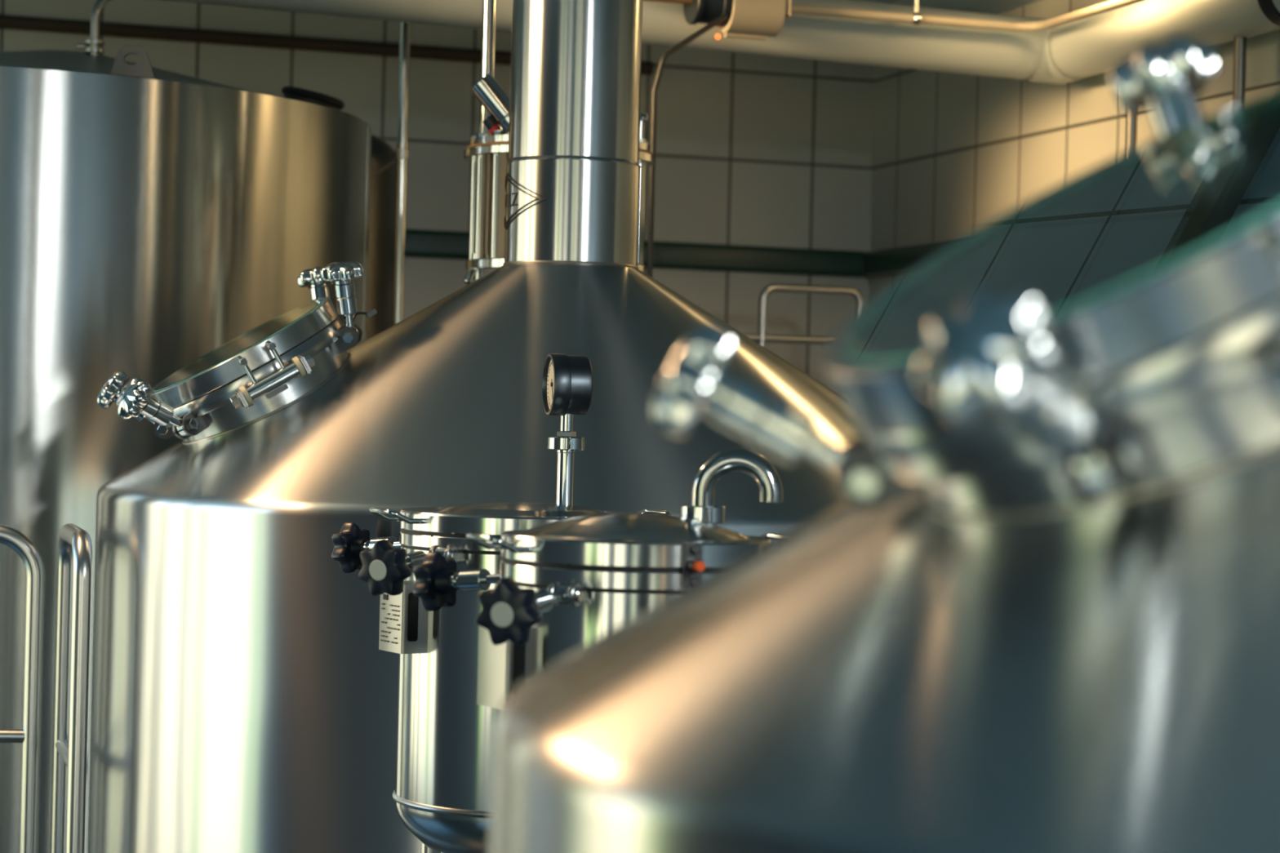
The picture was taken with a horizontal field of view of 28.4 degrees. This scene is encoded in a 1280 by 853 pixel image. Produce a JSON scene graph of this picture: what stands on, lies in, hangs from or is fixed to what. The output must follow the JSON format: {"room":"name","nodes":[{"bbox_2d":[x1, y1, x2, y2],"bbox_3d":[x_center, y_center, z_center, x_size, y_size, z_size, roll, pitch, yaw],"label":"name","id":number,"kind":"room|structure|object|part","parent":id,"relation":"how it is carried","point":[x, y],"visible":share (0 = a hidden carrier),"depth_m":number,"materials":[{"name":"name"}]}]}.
{"room":"processing plant","nodes":[
{"label":"processing plant","id":0,"kind":"room"},
{"bbox_2d":[0,0,875,391],"bbox_3d":[-1.705,0.252,6.551,4.850,2.750,0.250,1,0,-18],"label":"wall","id":1,"kind":"structure","parent":0,"point":[758,150],"depth_m":7.01,"materials":[{"name":"tile"}]},
{"bbox_2d":[0,14,653,75],"bbox_3d":[-1.731,-1.028,6.362,3.720,0.035,0.036,1,0,-18],"label":"conduit","id":2,"kind":"object","parent":1,"relation":"attached to","point":[6,21],"visible":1,"depth_m":6.59,"materials":[{"name":"metal"}]},
{"bbox_2d":[404,228,864,277],"bbox_3d":[-1.536,-0.513,6.450,4.569,0.074,0.032,1,0,-18],"label":"trim","id":3,"kind":"structure","parent":1,"relation":"attached to","point":[420,243],"depth_m":7.03,"materials":[{"name":"tile"}]},
{"bbox_2d":[859,0,1040,13],"bbox_3d":[0.107,-1.155,1.629,5.100,0.200,10.700,1,0,-18],"label":"ceiling","id":4,"kind":"structure","parent":0,"point":[990,6],"depth_m":6.33,"materials":[{"name":"white paint"}]},
{"bbox_2d":[642,0,792,39],"bbox_3d":[0.107,-0.957,5.491,0.436,0.213,0.120,1,0,-18],"label":"valve actuator","id":5,"kind":"object","parent":4,"relation":"hanging from","point":[757,20],"visible":0.94,"depth_m":5.49,"materials":[{"name":"beige paint"},{"name":"black plastic"},{"name":"steel"}]},
{"bbox_3d":[0.231,-0.857,5.537,0.095,0.014,0.014,1,0,-18],"label":"rail","id":6,"kind":"part","parent":5,"relation":"part of","materials":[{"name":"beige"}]},
{"bbox_2d":[172,0,1279,84],"bbox_3d":[0.164,-0.915,2.791,3.695,0.206,5.574,1,0,-18],"label":"ceiling pipe","id":7,"kind":"object","parent":4,"relation":"hanging from","point":[1083,48],"visible":0.84,"depth_m":5.65,"materials":[{"name":"grey metal"}]},
{"bbox_2d":[1257,0,1279,26],"bbox_3d":[1.284,-0.910,4.950,0.209,0.242,0.160,1,0,-18],"label":"clamp","id":8,"kind":"object","parent":7,"relation":"attached to","point":[1268,7],"visible":1,"depth_m":4.98,"materials":[{"name":"black plastic"}]},
{"bbox_2d":[791,0,1146,31],"bbox_3d":[0.848,-0.968,5.491,0.971,0.152,0.462,2,0,32],"label":"conduit pipe","id":9,"kind":"object","parent":4,"relation":"hanging from","point":[916,17],"visible":0.99,"depth_m":5.62,"materials":[{"name":"metal"}]},
{"bbox_3d":[0.619,-0.975,5.655,0.016,0.152,0.028,1,0,-18],"label":"hanger rod","id":10,"kind":"part","parent":9,"relation":"part of","materials":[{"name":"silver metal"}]},
{"bbox_2d":[868,0,1279,301],"bbox_3d":[1.275,0.333,5.676,0.250,2.750,3.300,1,0,-18],"label":"wall","id":11,"kind":"structure","parent":0,"point":[953,153],"depth_m":6.50,"materials":[{"name":"tile"}]},
{"bbox_3d":[0.032,1.754,1.642,5.200,0.120,10.800,1,0,-18],"label":"floor","id":12,"kind":"structure","parent":0,"visible":0},
{"bbox_2d":[0,524,45,852],"bbox_3d":[-1.334,0.903,4.264,0.616,1.488,0.031,1,0,-8],"label":"handrail","id":13,"kind":"object","parent":12,"relation":"on","point":[30,737],"visible":1,"depth_m":4.29,"materials":[{"name":"grey metal"}]},
{"bbox_2d":[49,523,93,852],"bbox_3d":[-0.947,0.911,4.154,0.032,1.494,0.346,1,0,-17],"label":"handrail","id":14,"kind":"object","parent":12,"relation":"on","point":[74,571],"visible":1,"depth_m":4.00,"materials":[{"name":"grey metal"}]},
{"bbox_2d":[0,0,371,852],"bbox_3d":[-1.007,0.345,5.452,2.561,2.570,1.678,1,0,0],"label":"tank","id":15,"kind":"object","parent":12,"relation":"on","point":[152,219],"visible":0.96,"depth_m":4.74,"materials":[{"name":"silver metal"}]},
{"bbox_2d":[366,133,395,339],"bbox_3d":[-0.859,0.410,6.402,0.440,2.440,0.440,1,0,0],"label":"storage tank","id":16,"kind":"object","parent":12,"relation":"on","point":[382,186],"visible":0.06,"depth_m":6.29,"materials":[{"name":"silver metal"}]},
{"bbox_2d":[373,21,410,325],"bbox_3d":[-0.614,0.288,5.997,0.033,2.740,0.534,1,0,-11],"label":"pipe","id":17,"kind":"object","parent":12,"relation":"on","point":[402,153],"visible":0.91,"depth_m":5.74,"materials":[{"name":"silver metal"}]},
{"bbox_2d":[87,0,862,852],"bbox_3d":[-0.136,0.298,4.415,1.600,2.718,1.600,1,0,0],"label":"kettle","id":18,"kind":"object","parent":12,"relation":"on","point":[244,693],"visible":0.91,"depth_m":3.90,"materials":[{"name":"silver metal"}]},
{"bbox_3d":[-0.886,-0.060,4.253,0.069,0.048,0.071,-31,11,-17],"label":"star knob","id":19,"kind":"part","parent":18,"relation":"part of","materials":[{"name":"silver metal"}]},
{"bbox_3d":[-0.807,-0.045,4.031,0.045,0.069,0.071,1,0,-44],"label":"star knob","id":20,"kind":"part","parent":18,"relation":"part of","materials":[{"name":"silver metal"}]},
{"bbox_3d":[-0.664,-0.123,4.217,0.316,0.032,0.316,-31,11,-17],"label":"sight glass","id":21,"kind":"part","parent":18,"relation":"part of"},
{"bbox_3d":[-0.663,-0.121,4.218,0.344,0.033,0.344,-31,11,-17],"label":"manhole lid","id":22,"kind":"part","parent":18,"relation":"part of","materials":[{"name":"silver metal"}]},
{"bbox_3d":[-0.606,-0.102,4.042,0.065,0.050,0.034,-31,11,-17],"label":"hinge arm","id":23,"kind":"part","parent":18,"relation":"part of","materials":[{"name":"silver metal"}]},
{"bbox_3d":[-0.559,-0.256,4.376,0.071,0.041,0.070,2,0,45],"label":"star knob","id":24,"kind":"part","parent":18,"relation":"part of","materials":[{"name":"silver metal"}]},
{"bbox_3d":[-0.489,-0.255,4.165,0.070,0.044,0.070,-31,11,-17],"label":"star knob","id":25,"kind":"part","parent":18,"relation":"part of","materials":[{"name":"silver metal"}]},
{"bbox_2d":[462,0,653,284],"bbox_3d":[-0.154,-0.596,4.847,0.364,0.940,0.364,1,0,0],"label":"pipe","id":26,"kind":"object","parent":18,"relation":"on","point":[486,151],"visible":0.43,"depth_m":4.77,"materials":[{"name":"grey metal"}]},
{"bbox_3d":[-0.317,-0.435,4.832,0.022,0.241,0.019,1,0,0],"label":"tie rod","id":27,"kind":"part","parent":26,"relation":"part of","materials":[{"name":"silver metal"}]},
{"bbox_3d":[-0.302,-0.434,4.779,0.022,0.241,0.019,1,0,0],"label":"tie rod","id":28,"kind":"part","parent":26,"relation":"part of","materials":[{"name":"silver metal"}]},
{"bbox_2d":[470,73,510,134],"bbox_3d":[-0.255,-0.591,4.751,0.126,0.137,0.087,1,0,0],"label":"valve","id":29,"kind":"object","parent":26,"relation":"on","point":[487,91],"depth_m":4.71,"materials":[{"name":"metal"}]},
{"bbox_3d":[-0.270,-0.433,4.734,0.022,0.241,0.019,1,0,0],"label":"tie rod","id":30,"kind":"part","parent":26,"relation":"part of","materials":[{"name":"silver metal"}]},
{"bbox_3d":[-0.003,-0.427,4.809,0.022,0.241,0.019,1,0,0],"label":"tie rod","id":31,"kind":"part","parent":26,"relation":"part of","materials":[{"name":"silver metal"}]},
{"bbox_3d":[0.001,-0.427,4.864,0.022,0.241,0.019,1,0,0],"label":"tie rod","id":32,"kind":"part","parent":26,"relation":"part of","materials":[{"name":"silver metal"}]},
{"bbox_2d":[331,353,671,852],"bbox_3d":[-0.214,0.789,3.382,0.476,1.781,0.508,1,0,0],"label":"vessel","id":33,"kind":"object","parent":12,"relation":"on","point":[442,793],"visible":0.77,"depth_m":3.29,"materials":[{"name":"silver metal"}]},
{"bbox_3d":[-0.403,0.172,3.597,0.045,0.072,0.072,2,0,36],"label":"star knob","id":34,"kind":"part","parent":33,"relation":"part of","materials":[{"name":"black plastic"}]},
{"bbox_3d":[-0.315,0.176,3.158,0.072,0.072,0.045,2,0,31],"label":"star knob","id":35,"kind":"part","parent":33,"relation":"part of","materials":[{"name":"black plastic"}]},
{"bbox_3d":[-0.320,0.117,3.332,0.056,0.019,0.079,1,0,-28],"label":"lid handle","id":36,"kind":"part","parent":33,"relation":"part of","materials":[{"name":"silver metal"}]},
{"bbox_3d":[-0.311,0.250,3.321,0.038,0.090,0.068,1,0,-33],"label":"data plate","id":37,"kind":"part","parent":33,"relation":"part of","materials":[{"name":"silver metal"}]},
{"bbox_3d":[-0.301,1.113,3.478,0.028,1.128,0.028,1,0,0],"label":"leg","id":38,"kind":"part","parent":33,"relation":"part of","materials":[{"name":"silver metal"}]},
{"bbox_3d":[-0.158,0.122,3.418,0.333,0.037,0.333,1,0,0],"label":"lid","id":39,"kind":"part","parent":33,"relation":"part of","materials":[{"name":"silver metal"}]},
{"bbox_3d":[-0.100,-0.007,3.450,0.018,0.026,0.018,1,0,0],"label":"stem","id":40,"kind":"part","parent":33,"relation":"part of","materials":[{"name":"silver metal"}]},
{"bbox_3d":[0.004,0.125,3.504,0.056,0.019,0.079,1,0,-28],"label":"lid handle","id":41,"kind":"part","parent":33,"relation":"part of","materials":[{"name":"silver metal"}]},
{"bbox_2d":[412,448,784,709],"bbox_3d":[-0.063,0.854,2.862,0.458,1.665,0.502,1,0,0],"label":"vessel","id":42,"kind":"object","parent":12,"relation":"on","point":[562,585],"visible":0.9,"depth_m":2.78,"materials":[{"name":"silver metal"}]},
{"bbox_3d":[-0.241,0.189,3.073,0.045,0.072,0.072,2,0,36],"label":"star knob","id":43,"kind":"part","parent":42,"relation":"part of","materials":[{"name":"black plastic"}]},
{"bbox_3d":[-0.157,0.130,2.820,0.056,0.019,0.079,1,0,-28],"label":"lid handle","id":44,"kind":"part","parent":42,"relation":"part of","materials":[{"name":"silver metal"}]},
{"bbox_3d":[-0.148,0.266,2.810,0.038,0.090,0.068,1,0,-33],"label":"data plate","id":45,"kind":"part","parent":42,"relation":"part of","materials":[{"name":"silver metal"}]},
{"bbox_3d":[-0.133,0.193,2.639,0.072,0.072,0.045,2,0,26],"label":"star knob","id":46,"kind":"part","parent":42,"relation":"part of","materials":[{"name":"black plastic"}]},
{"bbox_3d":[-0.004,0.126,2.901,0.310,0.054,0.310,1,0,0],"label":"lid","id":47,"kind":"part","parent":42,"relation":"part of","materials":[{"name":"silver metal"}]},
{"bbox_2d":[680,448,782,525],"bbox_3d":[0.106,0.081,2.930,0.118,0.111,0.052,1,0,0],"label":"vent","id":48,"kind":"object","parent":42,"relation":"attached to","point":[702,508],"depth_m":2.91,"materials":[{"name":"silver metal"}]},
{"bbox_3d":[0.147,0.137,2.981,0.056,0.019,0.079,1,0,-28],"label":"lid handle","id":49,"kind":"part","parent":42,"relation":"part of","materials":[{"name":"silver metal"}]},
{"bbox_2d":[646,13,727,277],"bbox_3d":[0.078,0.396,5.357,0.200,2.565,0.023,1,0,-39],"label":"conduit","id":50,"kind":"object","parent":12,"relation":"on","point":[678,46],"visible":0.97,"depth_m":5.29,"materials":[{"name":"grey metal"}]},
{"bbox_2d":[743,284,864,347],"bbox_3d":[0.416,0.660,6.496,0.370,2.046,0.021,1,0,-18],"label":"frame","id":51,"kind":"object","parent":12,"relation":"on","point":[762,338],"visible":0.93,"depth_m":6.47,"materials":[{"name":"metal"}]},
{"bbox_2d":[489,36,1279,852],"bbox_3d":[0.712,0.333,1.469,1.600,2.718,1.600,1,0,0],"label":"kettle","id":52,"kind":"object","parent":12,"relation":"on","point":[1038,611],"visible":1,"depth_m":1.14,"materials":[{"name":"silver metal"}]},
{"bbox_3d":[0.029,-0.025,1.342,0.044,0.062,0.064,1,0,-1],"label":"star knob","id":53,"kind":"part","parent":52,"relation":"part of","materials":[{"name":"silver metal"}]},
{"bbox_3d":[0.149,-0.030,1.084,0.063,0.062,0.044,2,0,38],"label":"star knob","id":54,"kind":"part","parent":52,"relation":"part of","materials":[{"name":"silver metal"}]},
{"bbox_3d":[0.256,-0.095,1.297,0.344,0.033,0.344,-31,11,-17],"label":"manhole lid","id":55,"kind":"part","parent":52,"relation":"part of","materials":[{"name":"silver metal"}]},
{"bbox_3d":[0.254,-0.097,1.296,0.316,0.032,0.316,-31,11,-17],"label":"sight glass","id":56,"kind":"part","parent":52,"relation":"part of","materials":[{"name":"clear glass"}]},
{"bbox_3d":[0.309,-0.207,1.494,0.063,0.045,0.063,-31,11,-17],"label":"star knob","id":57,"kind":"part","parent":52,"relation":"part of","materials":[{"name":"silver metal"}]},
{"bbox_3d":[0.318,-0.079,1.123,0.065,0.050,0.032,-31,11,-17],"label":"hinge arm","id":58,"kind":"part","parent":52,"relation":"part of","materials":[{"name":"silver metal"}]},
{"bbox_2d":[1124,111,1137,152],"bbox_3d":[1.060,0.448,5.605,0.024,2.510,0.025,1,0,0],"label":"pipe","id":59,"kind":"object","parent":12,"relation":"on","point":[1131,118],"visible":0.02,"depth_m":5.59,"materials":[{"name":"silver metal"}]},
{"bbox_2d":[1232,36,1246,106],"bbox_3d":[1.199,0.454,5.189,0.024,2.510,0.025,1,0,0],"label":"pipe","id":60,"kind":"object","parent":12,"relation":"on","point":[1240,42],"visible":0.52,"depth_m":5.17,"materials":[{"name":"silver metal"}]},
{"bbox_3d":[2.891,0.397,0.839,0.250,2.750,6.900,1,0,-18],"label":"wall","id":61,"kind":"structure","parent":0,"visible":0},
{"bbox_2d":[862,239,959,278],"bbox_3d":[1.590,-0.423,4.348,0.032,0.074,6.000,1,0,-18],"label":"trim","id":62,"kind":"structure","parent":61,"relation":"attached to","point":[897,260],"depth_m":6.94,"materials":[{"name":"tile"}]}
]}

